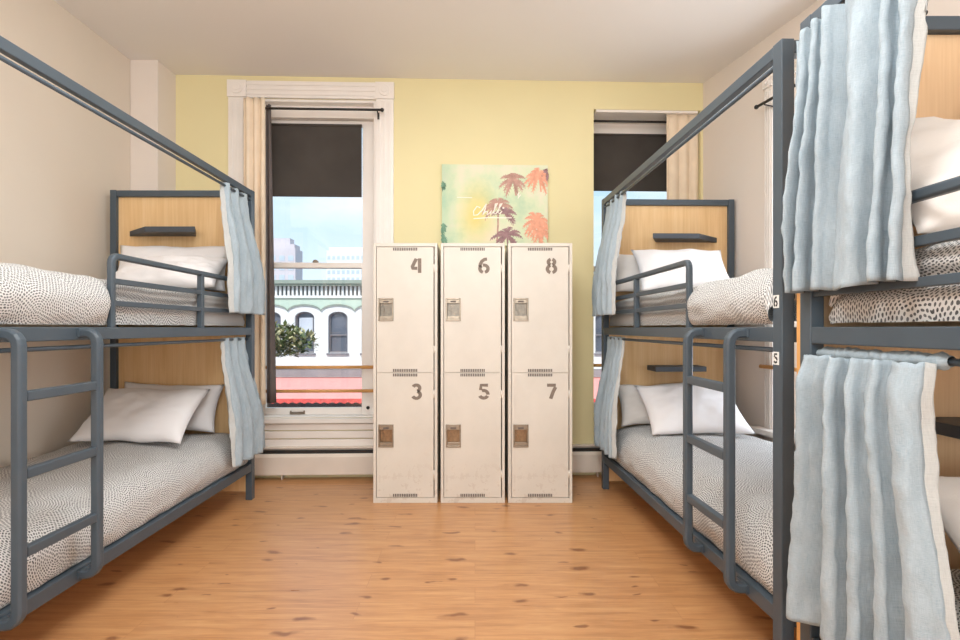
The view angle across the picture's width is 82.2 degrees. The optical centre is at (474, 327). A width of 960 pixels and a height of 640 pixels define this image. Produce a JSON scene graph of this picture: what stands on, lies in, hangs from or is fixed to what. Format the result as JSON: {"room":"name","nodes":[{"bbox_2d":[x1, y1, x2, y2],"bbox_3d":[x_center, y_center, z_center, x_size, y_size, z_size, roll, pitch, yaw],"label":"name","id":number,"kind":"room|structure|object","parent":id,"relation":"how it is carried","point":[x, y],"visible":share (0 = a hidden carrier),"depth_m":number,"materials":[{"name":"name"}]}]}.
{"room":"dormitory","nodes":[
{"label":"dormitory","id":0,"kind":"room"},
{"bbox_2d":[0,0,129,467],"bbox_3d":[-2.567,-0.376,0.750,0.365,2.960,6.700,0,0,0],"label":"wall","id":1,"kind":"structure","parent":0,"point":[61,161],"depth_m":3.13,"materials":[{"name":"beige paint"}]},
{"bbox_2d":[130,60,175,189],"bbox_3d":[-2.288,-0.376,3.930,0.191,2.959,0.260,0,0,0],"label":"wall pillar","id":2,"kind":"structure","parent":0,"point":[152,84],"depth_m":3.80,"materials":[{"name":"paint"}]},
{"bbox_2d":[0,475,796,639],"bbox_3d":[0.475,1.204,0.900,6.450,0.200,7.600,0,0,0],"label":"floor","id":3,"kind":"structure","parent":0,"point":[305,558],"depth_m":2.45,"materials":[{"name":"laminate"}]},
{"bbox_2d":[0,36,254,631],"bbox_3d":[-1.849,0.109,2.510,0.984,1.990,2.130,0,0,0],"label":"bunk bed","id":4,"kind":"object","parent":3,"relation":"on","point":[142,354],"visible":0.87,"depth_m":2.42,"materials":[{"name":"grey metal"}]},
{"bbox_2d":[0,262,244,325],"bbox_3d":[-1.859,-0.117,2.500,0.887,0.213,2.000,0,0,0],"label":"duvet","id":5,"kind":"object","parent":4,"relation":"on","point":[28,295],"visible":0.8,"depth_m":2.01,"materials":[{"name":"fabric"}]},
{"bbox_2d":[116,255,227,287],"bbox_3d":[-1.826,-0.335,3.279,0.650,0.214,0.226,0,0,0],"label":"pillow","id":6,"kind":"object","parent":5,"relation":"on","point":[127,271],"visible":0.63,"depth_m":3.19,"materials":[{"name":"white fabric"}]},
{"bbox_2d":[118,245,226,290],"bbox_3d":[-1.891,-0.376,3.432,0.720,0.300,0.172,0,0,0],"label":"pillow","id":7,"kind":"object","parent":5,"relation":"on","point":[207,251],"visible":0.26,"depth_m":3.42,"materials":[{"name":"white fabric"}]},
{"bbox_2d":[0,433,247,607],"bbox_3d":[-1.872,0.751,2.500,0.864,0.227,2.000,0,0,0],"label":"duvet","id":8,"kind":"object","parent":4,"relation":"on","point":[142,481],"visible":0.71,"depth_m":2.37,"materials":[{"name":"fabric"}]},
{"bbox_2d":[67,388,209,443],"bbox_3d":[-1.926,0.499,3.185,0.630,0.275,0.350,0,0,0],"label":"pillow","id":9,"kind":"object","parent":8,"relation":"on","point":[139,415],"visible":0.94,"depth_m":3.10,"materials":[{"name":"white fabric"}]},
{"bbox_2d":[124,382,224,432],"bbox_3d":[-1.911,0.491,3.431,0.649,0.303,0.169,0,0,0],"label":"pillow","id":10,"kind":"object","parent":8,"relation":"on","point":[203,418],"visible":0.23,"depth_m":3.41,"materials":[{"name":"white fabric"}]},
{"bbox_2d":[130,226,195,235],"bbox_3d":[-1.976,-0.608,3.466,0.507,0.034,0.170,0,0,0],"label":"shelf","id":11,"kind":"object","parent":4,"relation":"attached to","point":[147,230],"depth_m":3.40,"materials":[{"name":"metal"}]},
{"bbox_2d":[220,181,264,314],"bbox_3d":[-1.403,-0.464,3.388,0.125,0.760,0.547,0,0,0],"label":"curtain","id":12,"kind":"object","parent":4,"relation":"hanging from","point":[245,278],"visible":1,"depth_m":3.30,"materials":[{"name":"blue fabric"}]},
{"bbox_2d":[220,337,264,467],"bbox_3d":[-1.417,0.429,3.412,0.113,0.751,0.497,0,0,0],"label":"curtain","id":13,"kind":"object","parent":4,"relation":"hanging from","point":[245,409],"visible":1,"depth_m":3.34,"materials":[{"name":"blue fabric"}]},
{"bbox_2d":[373,243,440,502],"bbox_3d":[-0.440,0.284,3.678,0.404,1.640,0.424,0,0,0],"label":"locker","id":14,"kind":"object","parent":3,"relation":"on","point":[406,276],"visible":1,"depth_m":3.47,"materials":[{"name":"metal"}]},
{"bbox_2d":[380,430,391,441],"bbox_3d":[-0.562,0.681,3.485,0.078,0.125,0.018,0,0,0],"label":"handle","id":15,"kind":"object","parent":14,"relation":"on","point":[385,435],"depth_m":3.49,"materials":[{"name":"orange metal"}]},
{"bbox_2d":[380,303,391,315],"bbox_3d":[-0.562,-0.117,3.485,0.078,0.125,0.018,0,0,0],"label":"handle","id":16,"kind":"object","parent":14,"relation":"on","point":[385,308],"depth_m":3.49,"materials":[{"name":"beige metal"}]},
{"bbox_2d":[393,494,416,496],"bbox_3d":[-0.441,1.056,3.470,0.152,0.018,0.003,0,0,0],"label":"vent","id":17,"kind":"object","parent":14,"relation":"attached to","point":[394,495],"depth_m":3.47,"materials":[{"name":"beige metal"}]},
{"bbox_2d":[393,374,416,375],"bbox_3d":[-0.441,0.296,3.470,0.152,0.018,0.003,0,0,0],"label":"vent","id":18,"kind":"object","parent":14,"relation":"attached to","point":[393,374],"depth_m":3.47,"materials":[{"name":"beige metal"}]},
{"bbox_2d":[393,369,416,371],"bbox_3d":[-0.441,0.268,3.470,0.152,0.018,0.003,0,0,0],"label":"vent","id":19,"kind":"object","parent":14,"relation":"attached to","point":[394,370],"depth_m":3.47,"materials":[{"name":"beige metal"}]},
{"bbox_2d":[393,248,416,250],"bbox_3d":[-0.441,-0.497,3.470,0.152,0.018,0.003,0,0,0],"label":"vent","id":20,"kind":"object","parent":14,"relation":"attached to","point":[394,249],"depth_m":3.47,"materials":[{"name":"beige metal"}]},
{"bbox_2d":[441,243,504,502],"bbox_3d":[-0.014,0.284,3.678,0.404,1.640,0.424,0,0,0],"label":"locker","id":21,"kind":"object","parent":3,"relation":"on","point":[472,274],"visible":1,"depth_m":3.47,"materials":[{"name":"metal"}]},
{"bbox_2d":[447,430,459,441],"bbox_3d":[-0.137,0.681,3.485,0.078,0.125,0.018,0,0,0],"label":"handle","id":22,"kind":"object","parent":21,"relation":"on","point":[452,435],"depth_m":3.49,"materials":[{"name":"orange metal"}]},
{"bbox_2d":[447,303,459,315],"bbox_3d":[-0.137,-0.117,3.485,0.078,0.125,0.018,0,0,0],"label":"handle","id":23,"kind":"object","parent":21,"relation":"on","point":[453,309],"depth_m":3.49,"materials":[{"name":"beige metal"}]},
{"bbox_2d":[460,494,484,496],"bbox_3d":[-0.015,1.056,3.470,0.152,0.018,0.003,0,0,0],"label":"vent","id":24,"kind":"object","parent":21,"relation":"attached to","point":[461,495],"depth_m":3.47,"materials":[{"name":"beige metal"}]},
{"bbox_2d":[460,374,484,375],"bbox_3d":[-0.015,0.296,3.470,0.152,0.018,0.003,0,0,0],"label":"vent","id":25,"kind":"object","parent":21,"relation":"attached to","point":[460,374],"depth_m":3.47,"materials":[{"name":"beige metal"}]},
{"bbox_2d":[460,369,484,371],"bbox_3d":[-0.015,0.268,3.470,0.152,0.018,0.003,0,0,0],"label":"vent","id":26,"kind":"object","parent":21,"relation":"attached to","point":[461,370],"depth_m":3.47,"materials":[{"name":"beige metal"}]},
{"bbox_2d":[460,248,484,250],"bbox_3d":[-0.015,-0.497,3.470,0.152,0.018,0.003,0,0,0],"label":"vent","id":27,"kind":"object","parent":21,"relation":"attached to","point":[461,249],"depth_m":3.47,"materials":[{"name":"beige metal"}]},
{"bbox_2d":[505,243,571,502],"bbox_3d":[0.412,0.284,3.678,0.404,1.640,0.424,0,0,0],"label":"locker","id":28,"kind":"object","parent":3,"relation":"on","point":[538,276],"visible":1,"depth_m":3.47,"materials":[{"name":"metal"}]},
{"bbox_2d":[515,430,526,441],"bbox_3d":[0.289,0.681,3.485,0.078,0.125,0.018,0,0,0],"label":"latch","id":29,"kind":"object","parent":28,"relation":"on","point":[520,435],"depth_m":3.49,"materials":[{"name":"orange metal"}]},
{"bbox_2d":[515,303,526,315],"bbox_3d":[0.289,-0.117,3.485,0.078,0.125,0.018,0,0,0],"label":"latch","id":30,"kind":"object","parent":28,"relation":"on","point":[520,308],"depth_m":3.49,"materials":[{"name":"beige metal"}]},
{"bbox_2d":[528,494,551,496],"bbox_3d":[0.411,1.056,3.470,0.152,0.018,0.003,0,0,0],"label":"vent","id":31,"kind":"object","parent":28,"relation":"attached to","point":[529,495],"depth_m":3.47,"materials":[{"name":"beige metal"}]},
{"bbox_2d":[528,374,551,375],"bbox_3d":[0.411,0.296,3.470,0.152,0.018,0.003,0,0,0],"label":"vent","id":32,"kind":"object","parent":28,"relation":"attached to","point":[528,374],"depth_m":3.47,"materials":[{"name":"beige metal"}]},
{"bbox_2d":[528,369,551,371],"bbox_3d":[0.411,0.268,3.470,0.152,0.018,0.003,0,0,0],"label":"vent","id":33,"kind":"object","parent":28,"relation":"attached to","point":[529,370],"depth_m":3.47,"materials":[{"name":"beige metal"}]},
{"bbox_2d":[528,248,551,250],"bbox_3d":[0.411,-0.497,3.470,0.152,0.018,0.003,0,0,0],"label":"vent","id":34,"kind":"object","parent":28,"relation":"attached to","point":[529,249],"depth_m":3.47,"materials":[{"name":"beige metal"}]},
{"bbox_2d":[602,38,798,639],"bbox_3d":[1.324,0.109,2.757,0.984,1.990,2.130,0,0,-2],"label":"bunk bed","id":35,"kind":"object","parent":3,"relation":"on","point":[703,356],"visible":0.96,"depth_m":2.21,"materials":[{"name":"grey metal"}]},
{"bbox_2d":[592,190,626,315],"bbox_3d":[0.855,-0.462,3.572,0.124,0.767,0.493,0,0,-2],"label":"curtain","id":36,"kind":"object","parent":35,"relation":"hanging from","point":[604,277],"visible":1,"depth_m":3.46,"materials":[{"name":"blue fabric"}]},
{"bbox_2d":[594,336,624,458],"bbox_3d":[0.870,0.430,3.596,0.111,0.755,0.435,0,0,-2],"label":"curtain","id":37,"kind":"object","parent":35,"relation":"hanging from","point":[605,407],"visible":1,"depth_m":3.49,"materials":[{"name":"blue fabric"}]},
{"bbox_2d":[647,365,706,371],"bbox_3d":[1.363,0.272,3.714,0.350,0.034,0.170,0,0,-2],"label":"shelf","id":38,"kind":"object","parent":35,"relation":"attached to","point":[650,368],"depth_m":3.63,"materials":[{"name":"metal"}]},
{"bbox_2d":[653,233,716,242],"bbox_3d":[1.423,-0.608,3.716,0.507,0.034,0.170,0,0,-2],"label":"shelf","id":39,"kind":"object","parent":35,"relation":"attached to","point":[657,237],"depth_m":3.67,"materials":[{"name":"metal"}]},
{"bbox_2d":[612,424,794,594],"bbox_3d":[1.347,0.750,2.747,0.863,0.228,2.000,0,0,-2],"label":"duvet","id":40,"kind":"object","parent":35,"relation":"on","point":[656,461],"visible":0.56,"depth_m":2.54,"materials":[{"name":"fabric"}]},
{"bbox_2d":[618,383,693,426],"bbox_3d":[1.255,0.501,3.675,0.624,0.293,0.164,0,0,-2],"label":"pillow","id":41,"kind":"object","parent":40,"relation":"on","point":[634,411],"visible":0.31,"depth_m":3.63,"materials":[{"name":"white fabric"}]},
{"bbox_2d":[635,385,754,434],"bbox_3d":[1.347,0.500,3.413,0.620,0.265,0.340,0,0,-2],"label":"pillow","id":42,"kind":"object","parent":40,"relation":"on","point":[663,404],"visible":0.75,"depth_m":3.32,"materials":[{"name":"white fabric"}]},
{"bbox_2d":[610,268,796,325],"bbox_3d":[1.335,-0.111,2.747,0.886,0.202,2.000,0,0,-2],"label":"duvet","id":43,"kind":"object","parent":35,"relation":"on","point":[747,298],"visible":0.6,"depth_m":2.13,"materials":[{"name":"fabric"}]},
{"bbox_2d":[616,254,646,291],"bbox_3d":[1.210,-0.361,3.679,0.591,0.291,0.156,0,0,-2],"label":"pillow","id":44,"kind":"object","parent":43,"relation":"on","point":[627,266],"visible":0.22,"depth_m":3.64,"materials":[{"name":"white fabric"}]},
{"bbox_2d":[630,249,728,290],"bbox_3d":[1.324,-0.374,3.513,0.600,0.289,0.239,0,0,-2],"label":"pillow","id":45,"kind":"object","parent":43,"relation":"on","point":[708,266],"visible":0.66,"depth_m":3.46,"materials":[{"name":"white fabric"}]},
{"bbox_2d":[797,0,959,639],"bbox_3d":[1.366,0.109,0.546,0.984,1.990,2.149,0,0,0],"label":"bunk bed","id":46,"kind":"object","parent":3,"relation":"on","point":[939,87],"visible":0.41,"depth_m":1.57,"materials":[{"name":"grey metal"}]},
{"bbox_2d":[781,0,927,292],"bbox_3d":[0.920,-0.467,1.387,0.100,0.746,0.462,0,0,0],"label":"curtain","id":47,"kind":"object","parent":46,"relation":"hanging from","point":[847,221],"visible":1,"depth_m":1.30,"materials":[{"name":"blue fabric"}]},
{"bbox_2d":[786,346,959,639],"bbox_3d":[0.934,0.433,1.323,0.129,0.770,0.558,0,0,0],"label":"curtain","id":48,"kind":"object","parent":46,"relation":"hanging from","point":[868,559],"visible":1,"depth_m":1.28,"materials":[{"name":"blue fabric"}]},
{"bbox_2d":[829,240,959,323],"bbox_3d":[1.376,-0.113,0.526,0.888,0.204,2.000,0,0,0],"label":"duvet","id":49,"kind":"object","parent":46,"relation":"on","point":[935,303],"visible":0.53,"depth_m":1.23,"materials":[{"name":"fabric"}]},
{"bbox_2d":[910,116,959,233],"bbox_3d":[1.365,-0.367,1.321,0.800,0.328,0.299,0,0,0],"label":"pillow","id":50,"kind":"object","parent":49,"relation":"on","point":[935,141],"visible":0.43,"depth_m":1.26,"materials":[{"name":"white fabric"}]},
{"bbox_2d":[935,417,959,438],"bbox_3d":[1.430,0.272,1.495,0.350,0.034,0.170,0,0,0],"label":"shelf","id":51,"kind":"object","parent":46,"relation":"attached to","point":[945,426],"depth_m":1.47,"materials":[{"name":"metal"}]},
{"bbox_2d":[950,569,959,633],"bbox_3d":[1.390,0.751,0.526,0.860,0.226,2.000,0,0,0],"label":"duvet","id":52,"kind":"object","parent":46,"relation":"on","point":[955,573],"visible":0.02,"depth_m":1.36,"materials":[{"name":"fabric"}]},
{"bbox_2d":[939,476,959,552],"bbox_3d":[1.406,0.493,1.242,0.680,0.269,0.286,0,0,0],"label":"pillow","id":53,"kind":"object","parent":52,"relation":"on","point":[949,487],"visible":0.55,"depth_m":1.29,"materials":[{"name":"white fabric"}]},
{"bbox_2d":[54,0,817,82],"bbox_3d":[0.475,-1.956,0.900,6.450,0.200,7.600,0,0,0],"label":"ceiling","id":54,"kind":"structure","parent":0,"point":[661,41],"depth_m":3.50,"materials":[{"name":"paint"}]},
{"bbox_2d":[176,75,702,477],"bbox_3d":[-0.162,-0.376,4.273,4.700,2.960,0.340,0,0,-2],"label":"wall","id":55,"kind":"structure","parent":0,"point":[437,122],"depth_m":4.12,"materials":[{"name":"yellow paint"}]},
{"bbox_2d":[227,79,393,445],"bbox_3d":[-1.208,-0.463,4.136,1.213,2.703,0.240,0,0,-2],"label":"window","id":56,"kind":"structure","parent":55,"relation":"in","point":[378,135],"depth_m":4.06,"materials":[{"name":"white wood"}]},
{"bbox_2d":[271,123,361,196],"bbox_3d":[-1.222,-1.278,4.191,0.714,0.557,0.023,0,0,-2],"label":"roller shade","id":57,"kind":"object","parent":56,"relation":"attached to","point":[309,160],"visible":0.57,"depth_m":4.19,"materials":[{"name":"fabric"}]},
{"bbox_2d":[265,365,372,368],"bbox_3d":[-1.207,0.294,4.116,0.903,0.025,0.025,0,0,-2],"label":"bar","id":58,"kind":"object","parent":56,"relation":"attached to","point":[363,366],"visible":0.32,"depth_m":4.11,"materials":[{"name":"brown wood"}]},
{"bbox_2d":[266,389,372,392],"bbox_3d":[-1.207,0.472,4.116,0.903,0.025,0.025,0,0,-2],"label":"bar","id":59,"kind":"object","parent":56,"relation":"attached to","point":[290,390],"visible":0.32,"depth_m":4.11,"materials":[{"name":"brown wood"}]},
{"bbox_2d":[265,107,383,119],"bbox_3d":[-1.165,-1.568,4.002,1.008,0.064,0.067,0,0,-2],"label":"curtain rod","id":60,"kind":"object","parent":56,"relation":"attached to","point":[266,108],"visible":0.93,"depth_m":3.98,"materials":[{"name":"black metal"}]},
{"bbox_2d":[243,97,275,403],"bbox_3d":[-1.552,-0.553,3.956,0.217,2.195,0.091,0,0,-2],"label":"window curtain","id":61,"kind":"object","parent":60,"relation":"hanging from","point":[257,179],"visible":0.62,"depth_m":3.95,"materials":[{"name":"beige fabric"}]},
{"bbox_2d":[255,444,601,479],"bbox_3d":[-0.245,0.986,4.063,3.880,0.234,0.073,0,0,-2],"label":"baseboard heater","id":62,"kind":"object","parent":55,"relation":"attached to","point":[274,460],"visible":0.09,"depth_m":4.00,"materials":[{"name":"beige metal"}]},
{"bbox_2d":[441,164,548,245],"bbox_3d":[0.148,-0.908,4.093,0.802,0.605,0.030,0,0,-2],"label":"print","id":63,"kind":"object","parent":55,"relation":"attached to","point":[506,204],"visible":0.97,"depth_m":4.08},
{"bbox_2d":[594,120,666,122],"bbox_3d":[1.300,-1.586,4.230,0.818,0.018,0.017,0,0,-2],"label":"curtain rod","id":64,"kind":"object","parent":55,"relation":"attached to","point":[608,121],"visible":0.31,"depth_m":4.22,"materials":[{"name":"black metal"}]},
{"bbox_2d":[666,114,698,199],"bbox_3d":[1.586,-0.513,4.199,0.250,2.235,0.054,0,0,-2],"label":"window curtain","id":65,"kind":"object","parent":64,"relation":"hanging from","point":[682,165],"visible":0.27,"depth_m":4.20,"materials":[{"name":"beige fabric"}]},
{"bbox_2d":[594,109,697,404],"bbox_3d":[1.296,-0.474,4.335,0.820,2.347,0.360,0,0,-2],"label":"window","id":66,"kind":"structure","parent":55,"relation":"in","point":[641,115],"depth_m":4.29,"materials":[{"name":"white wood"}]},
{"bbox_2d":[594,133,666,191],"bbox_3d":[1.294,-1.325,4.404,0.760,0.462,0.024,0,0,-2],"label":"roller shade","id":67,"kind":"object","parent":66,"relation":"attached to","point":[616,156],"visible":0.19,"depth_m":4.40,"materials":[{"name":"fabric"}]},
{"bbox_2d":[703,0,959,451],"bbox_3d":[2.583,-0.376,0.823,0.340,2.960,7.100,0,0,-12],"label":"wall","id":68,"kind":"structure","parent":0,"point":[733,143],"depth_m":3.71,"materials":[{"name":"paint"}]},
{"bbox_2d":[750,59,796,443],"bbox_3d":[2.012,-0.351,3.031,0.280,2.470,1.155,0,0,-11],"label":"window","id":69,"kind":"structure","parent":68,"relation":"in","point":[766,431],"depth_m":3.45,"materials":[{"name":"white wood"}]},
{"bbox_2d":[759,364,796,371],"bbox_3d":[1.923,0.244,3.001,0.025,0.025,1.032,0,0,-12],"label":"bar","id":70,"kind":"object","parent":69,"relation":"attached to","point":[760,365],"visible":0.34,"depth_m":3.43,"materials":[{"name":"brown wood"}]},
{"bbox_2d":[754,10,927,108],"bbox_3d":[1.921,-1.378,2.964,0.102,0.064,1.088,0,0,-11],"label":"curtain rod","id":71,"kind":"object","parent":68,"relation":"attached to","point":[770,98],"visible":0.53,"depth_m":3.40,"materials":[{"name":"black metal"}]},
{"label":"outside","id":72,"kind":"structure","parent":0,"visible":0},
{"bbox_3d":[0.000,5.754,62.600,120.000,0.300,114.800,0,0,0],"label":"ground","id":73,"kind":"structure","parent":72,"visible":0},
{"bbox_2d":[274,238,302,279],"bbox_3d":[-21.550,-2.146,61.235,3.900,15.500,2.530,0,0,0],"label":"tower block","id":74,"kind":"object","parent":73,"relation":"on","point":[285,250],"visible":0.19,"depth_m":60.01,"materials":[{"name":"stone"}]},
{"bbox_2d":[267,319,319,406],"bbox_3d":[-5.322,2.688,14.954,2.270,5.850,1.762,0,0,0],"label":"street tree","id":75,"kind":"object","parent":73,"relation":"on","point":[284,332],"visible":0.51,"depth_m":14.81,"materials":[{"name":"green plant"}]},
{"bbox_2d":[326,247,362,279],"bbox_3d":[-18.800,-3.096,81.235,5.600,17.400,2.530,0,0,0],"label":"tower block","id":76,"kind":"object","parent":73,"relation":"on","point":[334,254],"visible":0.3,"depth_m":80.00,"materials":[{"name":"white concrete"}]},
{"bbox_2d":[268,280,601,406],"bbox_3d":[-1.950,1.854,21.692,23.100,7.500,1.815,0,0,0],"label":"building","id":77,"kind":"structure","parent":73,"relation":"on","point":[332,309],"depth_m":21.98,"materials":[{"name":"white paint"}]},
{"bbox_2d":[299,318,312,332],"bbox_3d":[-6.820,-0.086,22.200,0.540,0.660,0.010,0,0,0],"label":"blind","id":78,"kind":"object","parent":77,"relation":"hanging from","point":[305,323],"depth_m":22.19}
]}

